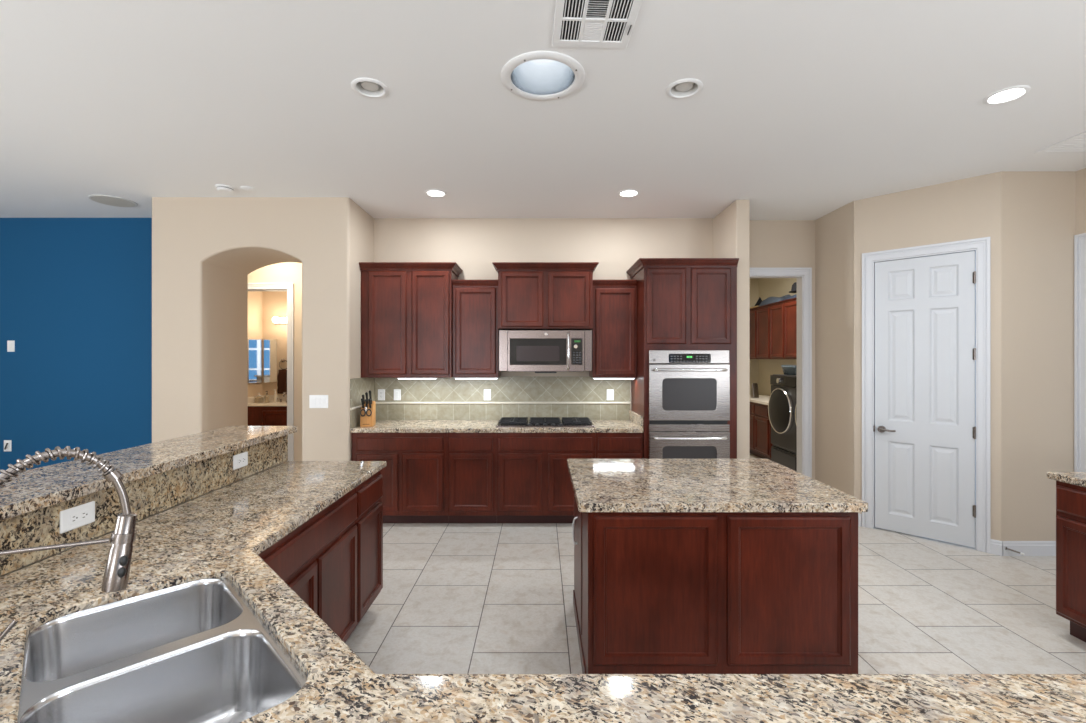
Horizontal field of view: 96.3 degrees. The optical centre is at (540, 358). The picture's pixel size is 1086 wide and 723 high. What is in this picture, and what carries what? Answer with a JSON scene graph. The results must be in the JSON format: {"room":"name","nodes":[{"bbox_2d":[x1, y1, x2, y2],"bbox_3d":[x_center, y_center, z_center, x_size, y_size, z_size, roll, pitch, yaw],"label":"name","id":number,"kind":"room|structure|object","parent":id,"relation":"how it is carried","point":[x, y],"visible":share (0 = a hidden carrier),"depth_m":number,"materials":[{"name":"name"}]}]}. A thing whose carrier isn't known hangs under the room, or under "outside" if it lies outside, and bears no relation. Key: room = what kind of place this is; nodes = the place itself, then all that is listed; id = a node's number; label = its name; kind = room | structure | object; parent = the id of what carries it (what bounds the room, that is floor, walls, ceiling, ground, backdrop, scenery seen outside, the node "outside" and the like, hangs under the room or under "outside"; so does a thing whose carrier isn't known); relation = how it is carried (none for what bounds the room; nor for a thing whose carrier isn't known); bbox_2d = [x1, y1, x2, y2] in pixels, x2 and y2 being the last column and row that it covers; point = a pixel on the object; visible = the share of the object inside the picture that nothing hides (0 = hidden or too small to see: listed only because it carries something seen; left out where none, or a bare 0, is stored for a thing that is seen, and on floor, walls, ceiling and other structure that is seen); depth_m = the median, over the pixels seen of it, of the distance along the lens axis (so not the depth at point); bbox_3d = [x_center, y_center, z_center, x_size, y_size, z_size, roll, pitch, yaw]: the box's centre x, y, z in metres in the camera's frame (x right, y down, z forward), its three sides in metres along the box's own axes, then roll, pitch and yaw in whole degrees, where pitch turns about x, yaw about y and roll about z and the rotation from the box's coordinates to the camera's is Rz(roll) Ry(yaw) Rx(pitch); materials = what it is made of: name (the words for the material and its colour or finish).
{"room":"kitchen","nodes":[
{"label":"kitchen","id":0,"kind":"room"},
{"bbox_2d":[0,218,151,473],"bbox_3d":[-5.290,0.035,5.150,3.421,3.040,0.080,0,0,0],"label":"wall","id":1,"kind":"structure","parent":0,"point":[76,293],"depth_m":5.11,"materials":[{"name":"blue paint"}]},
{"bbox_2d":[4,440,11,450],"bbox_3d":[-5.600,0.912,5.096,0.078,0.118,0.026,0,0,0],"label":"wall outlet","id":2,"kind":"object","parent":1,"relation":"attached to","point":[7,443],"visible":1,"depth_m":5.10,"materials":[{"name":"white plastic"}]},
{"bbox_2d":[7,341,14,351],"bbox_3d":[-5.565,-0.135,5.104,0.075,0.118,0.012,0,0,0],"label":"light switch","id":3,"kind":"object","parent":1,"relation":"attached to","point":[10,344],"visible":1,"depth_m":5.10,"materials":[{"name":"white plastic"}]},
{"bbox_2d":[0,462,283,576],"bbox_3d":[-1.676,1.012,1.680,0.118,1.086,2.760,0,0,0],"label":"wall","id":4,"kind":"structure","parent":0,"point":[283,462],"depth_m":1.96,"materials":[{"name":"beige paint"}]},
{"bbox_2d":[0,435,287,575],"bbox_3d":[-1.605,0.555,1.713,0.022,0.172,2.706,0,0,0],"label":"backsplash","id":5,"kind":"structure","parent":4,"relation":"attached to","point":[150,495],"depth_m":1.92,"materials":[{"name":"beige stone"}]},
{"bbox_2d":[60,501,94,533],"bbox_3d":[-1.589,0.543,1.673,0.009,0.074,0.124,0,0,0],"label":"wall outlet","id":6,"kind":"object","parent":5,"relation":"attached to","point":[84,514],"visible":1,"depth_m":1.66,"materials":[{"name":"white plastic"}]},
{"bbox_2d":[70,509,88,524],"bbox_3d":[-1.587,0.543,1.673,0.003,0.033,0.068,0,0,0],"label":"receptacle","id":7,"kind":"object","parent":6,"relation":"attached to","point":[77,516],"depth_m":1.67,"materials":[{"name":"grey plastic"}]},
{"bbox_2d":[233,452,247,469],"bbox_3d":[-1.589,0.539,2.580,0.009,0.074,0.121,0,0,0],"label":"wall outlet","id":8,"kind":"object","parent":5,"relation":"attached to","point":[240,460],"visible":1,"depth_m":2.57,"materials":[{"name":"white plastic"}]},
{"bbox_2d":[237,456,245,464],"bbox_3d":[-1.587,0.539,2.580,0.003,0.033,0.068,0,0,0],"label":"receptacle","id":9,"kind":"object","parent":8,"relation":"attached to","point":[241,460],"depth_m":2.58,"materials":[{"name":"grey plastic"}]},
{"bbox_2d":[0,426,296,520],"bbox_3d":[-1.775,0.449,1.690,0.430,0.038,2.880,0,0,0],"label":"countertop","id":10,"kind":"structure","parent":4,"relation":"on","point":[34,489],"depth_m":1.96,"materials":[{"name":"beige stone"}]},
{"bbox_2d":[248,291,261,396],"bbox_3d":[-4.630,0.035,7.175,0.100,3.040,1.650,0,0,0],"label":"wall","id":11,"kind":"structure","parent":0,"point":[254,297],"depth_m":7.78,"materials":[{"name":"beige paint"}]},
{"bbox_2d":[248,339,261,383],"bbox_3d":[-4.572,0.035,7.635,0.013,0.710,0.670,0,0,0],"label":"bathroom mirror","id":12,"kind":"object","parent":11,"relation":"attached to","point":[254,345],"visible":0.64,"depth_m":7.76,"materials":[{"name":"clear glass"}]},
{"bbox_2d":[152,197,373,460],"bbox_3d":[-2.671,0.035,4.827,1.821,3.040,0.727,0,0,0],"label":"wall","id":13,"kind":"structure","parent":0,"point":[205,250],"depth_m":4.46,"materials":[{"name":"beige paint"}]},
{"bbox_2d":[309,395,327,407],"bbox_3d":[-2.035,0.391,4.457,0.172,0.120,0.012,0,0,0],"label":"light switch","id":14,"kind":"object","parent":13,"relation":"attached to","point":[315,401],"visible":1,"depth_m":4.46,"materials":[{"name":"white plastic"}]},
{"bbox_2d":[350,376,629,427],"bbox_3d":[-0.409,0.412,4.809,2.706,0.456,0.638,0,0,0],"label":"tile backsplash","id":15,"kind":"structure","parent":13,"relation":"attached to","point":[452,398],"depth_m":5.12,"materials":[{"name":"tile"}]},
{"bbox_2d":[378,389,384,399],"bbox_3d":[-1.675,0.377,5.115,0.074,0.116,0.009,0,0,0],"label":"wall outlet","id":16,"kind":"object","parent":15,"relation":"attached to","point":[381,392],"visible":1,"depth_m":5.11,"materials":[{"name":"white plastic"}]},
{"bbox_2d":[394,389,400,399],"bbox_3d":[-1.508,0.377,5.114,0.074,0.116,0.012,0,0,0],"label":"light switch","id":17,"kind":"object","parent":15,"relation":"attached to","point":[397,392],"visible":1,"depth_m":5.11,"materials":[{"name":"white plastic"}]},
{"bbox_2d":[484,389,490,399],"bbox_3d":[-0.560,0.377,5.115,0.074,0.116,0.009,0,0,0],"label":"wall outlet","id":18,"kind":"object","parent":15,"relation":"attached to","point":[487,392],"visible":1,"depth_m":5.11,"materials":[{"name":"white plastic"}]},
{"bbox_2d":[607,389,613,399],"bbox_3d":[0.735,0.377,5.115,0.074,0.116,0.009,0,0,0],"label":"wall outlet","id":19,"kind":"object","parent":15,"relation":"attached to","point":[610,392],"visible":1,"depth_m":5.11,"materials":[{"name":"white plastic"}]},
{"bbox_2d":[262,291,286,394],"bbox_3d":[-3.440,0.035,8.050,2.480,3.040,0.100,0,0,0],"label":"wall","id":20,"kind":"structure","parent":0,"point":[274,303],"depth_m":8.00,"materials":[{"name":"beige paint"}]},
{"bbox_2d":[264,340,276,382],"bbox_3d":[-4.440,0.035,7.992,0.210,0.710,0.013,0,0,0],"label":"bathroom mirror","id":21,"kind":"object","parent":20,"relation":"attached to","point":[270,346],"visible":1,"depth_m":7.99,"materials":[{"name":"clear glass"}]},
{"bbox_2d":[272,316,286,323],"bbox_3d":[-3.990,-0.635,7.917,0.780,0.116,0.163,0,0,0],"label":"vanity light","id":22,"kind":"object","parent":20,"relation":"attached to","point":[276,320],"visible":0.3,"depth_m":7.89,"materials":[{"name":"white glass"}]},
{"bbox_3d":[-4.200,0.085,7.973,0.162,0.181,0.051,0,0,0],"label":"towel ring","id":23,"kind":"object","parent":20,"relation":"attached to","visible":0},
{"bbox_2d":[277,370,286,393],"bbox_3d":[-4.200,0.370,7.954,0.219,0.392,0.067,0,0,0],"label":"hand towel","id":24,"kind":"object","parent":23,"relation":"hanging from","point":[282,375],"visible":0.65,"depth_m":7.93,"materials":[{"name":"brown fabric"}]},
{"bbox_2d":[248,262,301,460],"bbox_3d":[-3.400,0.035,6.290,3.800,3.040,0.120,0,0,0],"label":"wall","id":25,"kind":"structure","parent":0,"point":[286,272],"depth_m":6.23,"materials":[{"name":"beige paint"}]},
{"bbox_2d":[248,283,293,460],"bbox_3d":[-3.643,0.291,6.279,0.969,2.528,0.141,0,0,0],"label":"trim","id":26,"kind":"structure","parent":25,"relation":"attached to","point":[289,287],"depth_m":6.22,"materials":[{"name":"white paint"}]},
{"bbox_2d":[0,0,1085,219],"bbox_3d":[-1.300,-1.491,2.250,11.600,0.028,13.700,0,0,0],"label":"ceiling","id":27,"kind":"structure","parent":0,"point":[803,109],"depth_m":2.84,"materials":[{"name":"white paint"}]},
{"bbox_2d":[88,195,137,206],"bbox_3d":[-4.010,-1.480,4.565,0.350,0.010,0.350,0,0,0],"label":"ceiling speaker","id":28,"kind":"object","parent":27,"relation":"attached to","point":[103,199],"visible":1,"depth_m":4.55,"materials":[{"name":"white"}]},
{"bbox_2d":[215,184,234,192],"bbox_3d":[-2.730,-1.466,4.205,0.144,0.037,0.144,0,0,0],"label":"smoke detector","id":29,"kind":"object","parent":27,"relation":"attached to","point":[221,188],"visible":1,"depth_m":4.17,"materials":[{"name":"white plastic"}]},
{"bbox_2d":[240,186,254,191],"bbox_3d":[-2.545,-1.477,4.225,0.110,0.016,0.110,0,0,0],"label":"smoke detector","id":30,"kind":"object","parent":27,"relation":"attached to","point":[245,188],"visible":1,"depth_m":4.21,"materials":[{"name":"white plastic"}]},
{"bbox_2d":[351,78,388,97],"bbox_3d":[-0.934,-1.551,2.663,0.196,0.148,0.196,0,0,0],"label":"recessed light","id":31,"kind":"object","parent":27,"relation":"in","point":[374,88],"visible":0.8,"depth_m":2.68,"materials":[{"name":"white plastic"}]},
{"bbox_2d":[425,189,446,196],"bbox_3d":[-0.936,-1.551,4.350,0.196,0.148,0.196,0,0,0],"label":"recessed light","id":32,"kind":"object","parent":27,"relation":"in","point":[432,192],"visible":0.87,"depth_m":4.34,"materials":[{"name":"white plastic"}]},
{"bbox_2d":[501,51,584,100],"bbox_3d":[0.012,-1.687,2.564,0.444,0.436,0.444,0,0,0],"label":"skylight","id":33,"kind":"object","parent":27,"relation":"attached to","point":[536,75],"visible":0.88,"depth_m":2.69,"materials":[{"name":"white plastic"}]},
{"bbox_2d":[552,0,641,47],"bbox_3d":[0.238,-1.530,2.120,0.356,0.129,0.376,0,0,-2],"label":"ceiling vent","id":34,"kind":"object","parent":27,"relation":"in","point":[577,23],"visible":1,"depth_m":2.18,"materials":[{"name":"white plastic"}]},
{"bbox_2d":[618,189,639,196],"bbox_3d":[0.790,-1.551,4.350,0.196,0.148,0.196,0,0,0],"label":"recessed light","id":35,"kind":"object","parent":27,"relation":"in","point":[629,192],"visible":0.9,"depth_m":4.34,"materials":[{"name":"white plastic"}]},
{"bbox_2d":[666,78,702,98],"bbox_3d":[0.790,-1.551,2.670,0.196,0.148,0.196,0,0,0],"label":"recessed light","id":36,"kind":"object","parent":27,"relation":"in","point":[683,88],"visible":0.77,"depth_m":2.68,"materials":[{"name":"white plastic"}]},
{"bbox_2d":[983,85,1030,104],"bbox_3d":[2.620,-1.551,2.734,0.196,0.148,0.196,0,0,0],"label":"recessed light","id":37,"kind":"object","parent":27,"relation":"in","point":[1008,94],"visible":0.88,"depth_m":2.73,"materials":[{"name":"white plastic"}]},
{"bbox_2d":[1034,131,1085,153],"bbox_3d":[3.900,-1.481,3.305,0.700,0.006,0.390,0,0,0],"label":"access panel","id":38,"kind":"object","parent":27,"relation":"attached to","point":[1076,144],"visible":1,"depth_m":3.40,"materials":[{"name":"white paint"}]},
{"bbox_2d":[374,218,712,409],"bbox_3d":[0.028,0.035,5.179,3.585,3.040,0.100,0,0,0],"label":"wall","id":39,"kind":"structure","parent":0,"point":[473,244],"depth_m":5.13,"materials":[{"name":"beige paint"}]},
{"bbox_2d":[359,262,462,377],"bbox_3d":[-1.288,-0.376,4.912,0.938,1.118,0.425,0,0,0],"label":"upper cabinet","id":40,"kind":"object","parent":39,"relation":"attached to","point":[407,307],"visible":0.98,"depth_m":4.75,"materials":[{"name":"brown wood"}]},
{"bbox_2d":[397,378,437,378],"bbox_3d":[-1.230,0.192,4.870,0.390,0.015,0.071,0,0,0],"label":"light","id":41,"kind":"object","parent":40,"relation":"attached to","point":[397,378],"visible":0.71,"depth_m":4.83,"materials":[{"name":"white plastic"}]},
{"bbox_2d":[452,280,500,377],"bbox_3d":[-0.642,-0.297,4.944,0.453,0.961,0.361,0,0,0],"label":"upper cabinet","id":42,"kind":"object","parent":39,"relation":"attached to","point":[475,302],"visible":0.81,"depth_m":4.79,"materials":[{"name":"brown wood"}]},
{"bbox_2d":[455,378,497,378],"bbox_3d":[-0.640,0.192,4.870,0.430,0.015,0.071,0,0,0],"label":"light","id":43,"kind":"object","parent":42,"relation":"attached to","point":[455,378],"visible":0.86,"depth_m":4.83,"materials":[{"name":"white plastic"}]},
{"bbox_2d":[492,262,598,329],"bbox_3d":[0.049,-0.616,4.912,1.029,0.638,0.425,0,0,0],"label":"upper cabinet","id":44,"kind":"object","parent":39,"relation":"attached to","point":[531,295],"visible":0.96,"depth_m":4.75,"materials":[{"name":"brown wood"}]},
{"bbox_2d":[499,330,591,372],"bbox_3d":[0.049,-0.071,4.881,0.900,0.417,0.472,0,0,0],"label":"microwave","id":45,"kind":"object","parent":44,"relation":"attached to","point":[537,351],"visible":1,"depth_m":4.70,"materials":[{"name":"silver metal"}]},
{"bbox_2d":[589,280,637,377],"bbox_3d":[0.732,-0.297,4.944,0.438,0.961,0.361,0,0,0],"label":"upper cabinet","id":46,"kind":"object","parent":39,"relation":"attached to","point":[614,331],"visible":0.79,"depth_m":4.79,"materials":[{"name":"brown wood"}]},
{"bbox_2d":[593,378,634,378],"bbox_3d":[0.733,0.192,4.870,0.415,0.015,0.071,0,0,0],"label":"light","id":47,"kind":"object","parent":46,"relation":"attached to","point":[593,378],"visible":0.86,"depth_m":4.83,"materials":[{"name":"white plastic"}]},
{"bbox_2d":[284,453,1085,673],"bbox_3d":[-1.300,1.605,2.250,11.600,0.100,13.700,0,0,0],"label":"floor","id":48,"kind":"structure","parent":0,"point":[454,598],"depth_m":3.02,"materials":[{"name":"tile"}]},
{"bbox_2d":[248,406,286,425],"bbox_3d":[-3.470,1.140,7.720,2.200,0.830,0.540,0,0,0],"label":"vanity cabinet","id":49,"kind":"object","parent":48,"relation":"on","point":[257,415],"visible":0.06,"depth_m":7.47,"materials":[{"name":"brown wood"}]},
{"bbox_2d":[248,395,286,405],"bbox_3d":[-3.450,0.659,7.718,2.240,0.130,0.555,0,0,0],"label":"countertop","id":50,"kind":"structure","parent":49,"relation":"on","point":[251,400],"depth_m":7.65,"materials":[{"name":"white stone"}]},
{"bbox_2d":[255,393,263,402],"bbox_3d":[-4.490,0.617,7.760,0.120,0.155,0.118,0,0,0],"label":"glass jar","id":51,"kind":"object","parent":50,"relation":"on","point":[258,399],"visible":1,"depth_m":7.72,"materials":[{"name":"beige"}]},
{"bbox_2d":[264,391,268,402],"bbox_3d":[-4.345,0.602,7.717,0.070,0.185,0.074,0,0,0],"label":"soap dispenser","id":52,"kind":"object","parent":50,"relation":"on","point":[266,398],"visible":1,"depth_m":7.70,"materials":[{"name":"beige"}]},
{"bbox_2d":[264,395,268,402],"bbox_3d":[-4.345,0.629,7.720,0.070,0.130,0.069,0,0,0],"label":"bottle","id":53,"kind":"object","parent":52,"relation":"on","point":[266,399],"depth_m":7.69,"materials":[{"name":"beige"}]},
{"bbox_2d":[273,389,276,401],"bbox_3d":[-4.250,0.592,7.785,0.060,0.205,0.070,0,0,0],"label":"lotion bottle","id":54,"kind":"object","parent":50,"relation":"on","point":[275,394],"visible":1,"depth_m":7.76,"materials":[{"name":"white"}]},
{"bbox_2d":[259,488,356,641],"bbox_3d":[-1.285,1.118,2.156,0.610,0.874,0.933,0,0,0],"label":"base cabinet","id":55,"kind":"object","parent":48,"relation":"on","point":[317,560],"visible":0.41,"depth_m":2.25,"materials":[{"name":"brown wood"}]},
{"bbox_2d":[355,470,382,627],"bbox_3d":[-1.285,1.118,2.833,0.610,0.874,0.415,0,0,0],"label":"base cabinet","id":56,"kind":"object","parent":48,"relation":"on","point":[369,521],"visible":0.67,"depth_m":2.81,"materials":[{"name":"brown wood"}]},
{"bbox_2d":[351,433,448,522],"bbox_3d":[-1.313,1.118,4.809,0.888,0.874,0.628,0,0,0],"label":"base cabinet","id":57,"kind":"object","parent":48,"relation":"on","point":[414,475],"visible":0.74,"depth_m":4.51,"materials":[{"name":"brown wood"}]},
{"bbox_2d":[350,420,643,432],"bbox_3d":[-0.402,0.661,4.804,2.710,0.040,0.645,0,0,0],"label":"countertop","id":58,"kind":"structure","parent":57,"relation":"on","point":[381,426],"depth_m":4.49,"materials":[{"name":"beige stone"}]},
{"bbox_2d":[360,401,375,426],"bbox_3d":[-1.656,0.523,4.669,0.110,0.234,0.171,0,0,-8],"label":"knife block","id":59,"kind":"object","parent":58,"relation":"on","point":[365,421],"visible":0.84,"depth_m":4.59,"materials":[{"name":"brown wood"}]},
{"bbox_2d":[360,407,371,415],"bbox_3d":[-1.643,0.496,4.575,0.107,0.090,0.016,0,0,-8],"label":"scissors","id":60,"kind":"object","parent":59,"relation":"hanging from","point":[366,409],"visible":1,"depth_m":4.57,"materials":[{"name":"black plastic"}]},
{"bbox_2d":[495,417,594,426],"bbox_3d":[0.045,0.620,4.800,0.940,0.042,0.490,0,0,0],"label":"gas cooktop","id":61,"kind":"object","parent":58,"relation":"in","point":[504,421],"visible":1,"depth_m":4.72,"materials":[{"name":"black metal"}]},
{"bbox_2d":[495,422,594,426],"bbox_3d":[0.045,0.634,4.800,0.940,0.013,0.490,0,0,0],"label":"tray","id":62,"kind":"object","parent":61,"relation":"on","point":[500,424],"depth_m":4.64,"materials":[{"name":"silver metal"}]},
{"bbox_2d":[629,410,642,427],"bbox_3d":[0.943,0.588,4.809,0.021,0.106,0.617,0,0,0],"label":"side splash","id":63,"kind":"object","parent":58,"relation":"on","point":[634,417],"visible":1,"depth_m":4.72,"materials":[{"name":"beige stone"}]},
{"bbox_2d":[447,433,496,522],"bbox_3d":[-0.641,1.118,4.809,0.454,0.874,0.628,0,0,0],"label":"base cabinet","id":64,"kind":"object","parent":48,"relation":"on","point":[471,457],"visible":0.85,"depth_m":4.51,"materials":[{"name":"brown wood"}]},
{"bbox_2d":[496,433,594,522],"bbox_3d":[0.049,1.118,4.809,0.923,0.874,0.628,0,0,0],"label":"base cabinet","id":65,"kind":"object","parent":48,"relation":"on","point":[534,485],"visible":0.76,"depth_m":4.51,"materials":[{"name":"brown wood"}]},
{"bbox_2d":[595,433,642,458],"bbox_3d":[0.732,1.118,4.809,0.441,0.874,0.628,0,0,0],"label":"base cabinet","id":66,"kind":"object","parent":48,"relation":"on","point":[607,445],"visible":0.37,"depth_m":4.50,"materials":[{"name":"brown wood"}]},
{"bbox_2d":[626,258,738,458],"bbox_3d":[1.359,0.317,4.780,0.911,2.476,0.685,0,0,0],"label":"tall cabinet","id":67,"kind":"object","parent":48,"relation":"on","point":[683,303],"visible":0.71,"depth_m":4.48,"materials":[{"name":"brown wood"}]},
{"bbox_2d":[649,350,729,458],"bbox_3d":[1.365,0.555,4.715,0.738,1.274,0.666,0,0,0],"label":"double oven","id":68,"kind":"object","parent":67,"relation":"in","point":[689,390],"visible":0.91,"depth_m":4.45,"materials":[{"name":"silver metal"}]},
{"bbox_2d":[572,495,857,673],"bbox_3d":[0.814,1.118,2.639,1.268,0.874,0.918,0,0,0],"label":"base cabinet","id":69,"kind":"object","parent":48,"relation":"on","point":[654,592],"visible":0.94,"depth_m":2.19,"materials":[{"name":"brown wood"}]},
{"bbox_2d":[567,459,867,511],"bbox_3d":[0.816,0.661,2.643,1.292,0.040,0.975,0,0,0],"label":"countertop","id":70,"kind":"structure","parent":69,"relation":"on","point":[599,485],"depth_m":2.42,"materials":[{"name":"beige stone"}]},
{"bbox_2d":[750,402,772,459],"bbox_3d":[3.685,1.118,7.875,0.650,0.874,1.450,0,0,0],"label":"base cabinet","id":71,"kind":"object","parent":48,"relation":"on","point":[761,445],"visible":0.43,"depth_m":7.46,"materials":[{"name":"brown wood"}]},
{"bbox_2d":[750,395,769,404],"bbox_3d":[3.678,0.660,7.860,0.675,0.040,1.520,0,0,0],"label":"countertop","id":72,"kind":"structure","parent":71,"relation":"on","point":[763,399],"depth_m":7.68,"materials":[{"name":"white stone"}]},
{"bbox_2d":[751,383,758,397],"bbox_3d":[3.520,0.519,8.006,0.100,0.242,0.164,0,0,0],"label":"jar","id":73,"kind":"object","parent":72,"relation":"on","point":[754,389],"visible":1,"depth_m":7.95,"materials":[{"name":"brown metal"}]},
{"bbox_2d":[768,374,796,470],"bbox_3d":[3.519,0.877,6.330,0.882,1.335,0.680,0,0,0],"label":"washing machine","id":74,"kind":"object","parent":48,"relation":"on","point":[782,402],"visible":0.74,"depth_m":6.24,"materials":[{"name":"grey metal"}]},
{"bbox_2d":[781,365,796,374],"bbox_3d":[3.400,0.145,6.420,0.276,0.128,0.396,0,0,0],"label":"tub","id":75,"kind":"object","parent":74,"relation":"on","point":[787,369],"visible":0.46,"depth_m":6.39,"materials":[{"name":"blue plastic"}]},
{"bbox_2d":[795,403,796,425],"bbox_3d":[3.519,0.877,5.630,0.882,1.335,0.680,0,0,0],"label":"dryer","id":76,"kind":"object","parent":48,"relation":"on","point":[796,403],"visible":0.03,"depth_m":5.89,"materials":[{"name":"white metal"}]},
{"bbox_2d":[1056,481,1085,641],"bbox_3d":[3.190,1.118,2.270,0.600,0.874,0.950,0,0,0],"label":"base cabinet","id":77,"kind":"object","parent":48,"relation":"on","point":[1070,498],"visible":0.93,"depth_m":2.66,"materials":[{"name":"brown wood"}]},
{"bbox_2d":[1047,472,1085,486],"bbox_3d":[3.205,0.661,2.281,0.650,0.040,0.982,0,0,0],"label":"countertop","id":78,"kind":"structure","parent":77,"relation":"on","point":[1075,478],"depth_m":2.67,"materials":[{"name":"beige stone"}]},
{"bbox_2d":[713,200,749,458],"bbox_3d":[1.885,0.035,4.920,0.129,3.040,0.800,0,0,0],"label":"wall","id":79,"kind":"structure","parent":0,"point":[731,227],"depth_m":4.52,"materials":[{"name":"beige paint"}]},
{"bbox_2d":[750,278,758,394],"bbox_3d":[2.910,0.035,9.000,2.420,3.040,0.100,0,0,0],"label":"wall","id":80,"kind":"structure","parent":0,"point":[754,282],"depth_m":8.95,"materials":[{"name":"beige paint"}]},
{"bbox_2d":[750,307,756,358],"bbox_3d":[3.820,-0.433,8.440,0.391,0.876,0.480,0,0,0],"label":"laundry cabinet","id":81,"kind":"object","parent":80,"relation":"attached to","point":[753,311],"visible":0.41,"depth_m":8.31,"materials":[{"name":"brown wood"}]},
{"bbox_2d":[759,278,796,395],"bbox_3d":[4.070,0.035,7.160,0.100,3.040,3.680,0,0,0],"label":"wall","id":82,"kind":"structure","parent":0,"point":[768,287],"depth_m":8.49,"materials":[{"name":"beige paint"}]},
{"bbox_2d":[756,304,769,358],"bbox_3d":[3.820,-0.433,7.960,0.391,0.876,0.460,0,0,0],"label":"laundry cabinet","id":83,"kind":"object","parent":82,"relation":"attached to","point":[763,312],"visible":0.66,"depth_m":7.94,"materials":[{"name":"brown wood"}]},
{"bbox_2d":[757,295,790,306],"bbox_3d":[3.810,-0.946,7.785,0.360,0.141,0.730,0,0,0],"label":"folded blanket","id":84,"kind":"object","parent":83,"relation":"on","point":[769,300],"visible":0.36,"depth_m":7.70,"materials":[{"name":"grey fabric"}]},
{"bbox_2d":[769,301,784,358],"bbox_3d":[3.820,-0.433,7.495,0.391,0.876,0.450,0,0,0],"label":"laundry cabinet","id":85,"kind":"object","parent":82,"relation":"attached to","point":[776,309],"visible":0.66,"depth_m":7.47,"materials":[{"name":"brown wood"}]},
{"bbox_2d":[784,297,796,358],"bbox_3d":[3.820,-0.433,7.030,0.391,0.876,0.460,0,0,0],"label":"laundry cabinet","id":86,"kind":"object","parent":82,"relation":"attached to","point":[790,306],"visible":0.43,"depth_m":7.08,"materials":[{"name":"brown wood"}]},
{"bbox_2d":[779,294,796,301],"bbox_3d":[3.810,-0.919,7.000,0.360,0.088,0.800,0,0,0],"label":"jacket","id":87,"kind":"object","parent":86,"relation":"on","point":[795,295],"visible":0.18,"depth_m":7.09,"materials":[{"name":"grey fabric"}]},
{"bbox_2d":[789,282,796,292],"bbox_3d":[3.800,-1.050,7.100,0.310,0.135,0.310,0,0,0],"label":"felt hat","id":88,"kind":"object","parent":87,"relation":"on","point":[794,286],"visible":0.3,"depth_m":7.08,"materials":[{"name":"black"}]},
{"bbox_2d":[750,220,814,478],"bbox_3d":[2.454,0.035,5.260,1.013,3.040,0.120,0,0,0],"label":"wall","id":89,"kind":"structure","parent":0,"point":[773,243],"depth_m":5.20,"materials":[{"name":"beige paint"}]},
{"bbox_2d":[750,268,811,477],"bbox_3d":[2.438,0.290,5.250,0.911,2.530,0.141,0,0,0],"label":"trim","id":90,"kind":"structure","parent":89,"relation":"attached to","point":[803,275],"depth_m":5.19,"materials":[{"name":"white paint"}]},
{"bbox_2d":[815,201,854,496],"bbox_3d":[3.000,0.035,4.940,0.120,3.040,0.760,0,0,0],"label":"wall","id":91,"kind":"structure","parent":0,"point":[834,231],"depth_m":4.84,"materials":[{"name":"beige paint"}]},
{"bbox_2d":[855,172,1000,540],"bbox_3d":[3.336,0.035,4.250,0.115,3.040,1.012,0,0,-44],"label":"wall","id":92,"kind":"structure","parent":0,"point":[968,208],"depth_m":4.12,"materials":[{"name":"beige paint"}]},
{"bbox_2d":[858,513,861,525],"bbox_3d":[2.959,1.498,4.541,0.014,0.114,0.070,0,0,-44],"label":"baseboard","id":93,"kind":"structure","parent":92,"relation":"attached to","point":[859,514],"depth_m":4.52,"materials":[{"name":"white paint"}]},
{"bbox_2d":[862,237,990,553],"bbox_3d":[3.316,0.288,4.223,0.182,2.533,0.876,0,0,-44],"label":"door","id":94,"kind":"structure","parent":92,"relation":"in","point":[919,352],"depth_m":4.17,"materials":[{"name":"white paint"}]},
{"bbox_2d":[990,539,1001,555],"bbox_3d":[3.624,1.498,3.865,0.014,0.114,0.068,0,0,-44],"label":"baseboard","id":95,"kind":"structure","parent":92,"relation":"attached to","point":[995,545],"depth_m":3.86,"materials":[{"name":"white paint"}]},
{"bbox_2d":[1001,171,1075,540],"bbox_3d":[4.005,0.035,3.909,0.711,3.040,0.121,0,0,0],"label":"wall","id":96,"kind":"structure","parent":0,"point":[1038,208],"depth_m":3.85,"materials":[{"name":"beige paint"}]},
{"bbox_2d":[1002,541,1055,555],"bbox_3d":[3.947,1.498,3.842,0.584,0.114,0.014,0,0,0],"label":"baseboard","id":97,"kind":"structure","parent":96,"relation":"attached to","point":[1029,548],"depth_m":3.83,"materials":[{"name":"white paint"}]},
{"bbox_2d":[1076,168,1085,234],"bbox_3d":[4.300,0.035,-0.376,0.120,3.040,8.449,0,0,0],"label":"wall","id":98,"kind":"structure","parent":0,"point":[1081,174],"depth_m":3.81,"materials":[{"name":"beige paint"}]},
{"bbox_2d":[1074,233,1085,471],"bbox_3d":[4.264,0.288,3.348,0.182,2.533,0.991,0,0,0],"label":"door","id":99,"kind":"structure","parent":98,"relation":"in","point":[1080,239],"depth_m":3.80,"materials":[{"name":"white paint"}]},
{"bbox_3d":[0.810,1.118,0.695,2.340,0.874,0.580,0,0,0],"label":"base cabinet","id":100,"kind":"object","parent":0,"visible":0},
{"bbox_2d":[0,461,1085,722],"bbox_3d":[0.203,0.661,1.713,3.594,0.040,2.706,0,0,0],"label":"countertop","id":101,"kind":"structure","parent":100,"relation":"on","point":[223,532],"depth_m":0.97,"materials":[{"name":"beige stone"}]},
{"bbox_2d":[0,446,136,641],"bbox_3d":[-0.974,0.408,0.970,0.060,0.466,0.262,0,0,45],"label":"kitchen faucet","id":102,"kind":"object","parent":101,"relation":"on","point":[117,570],"visible":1,"depth_m":1.02,"materials":[{"name":"silver metal"}]},
{"bbox_2d":[18,577,307,722],"bbox_3d":[-0.854,0.764,1.085,0.812,0.206,0.460,0,0,45],"label":"sink","id":103,"kind":"object","parent":101,"relation":"in","point":[196,651],"visible":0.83,"depth_m":1.16,"materials":[{"name":"silver metal"}]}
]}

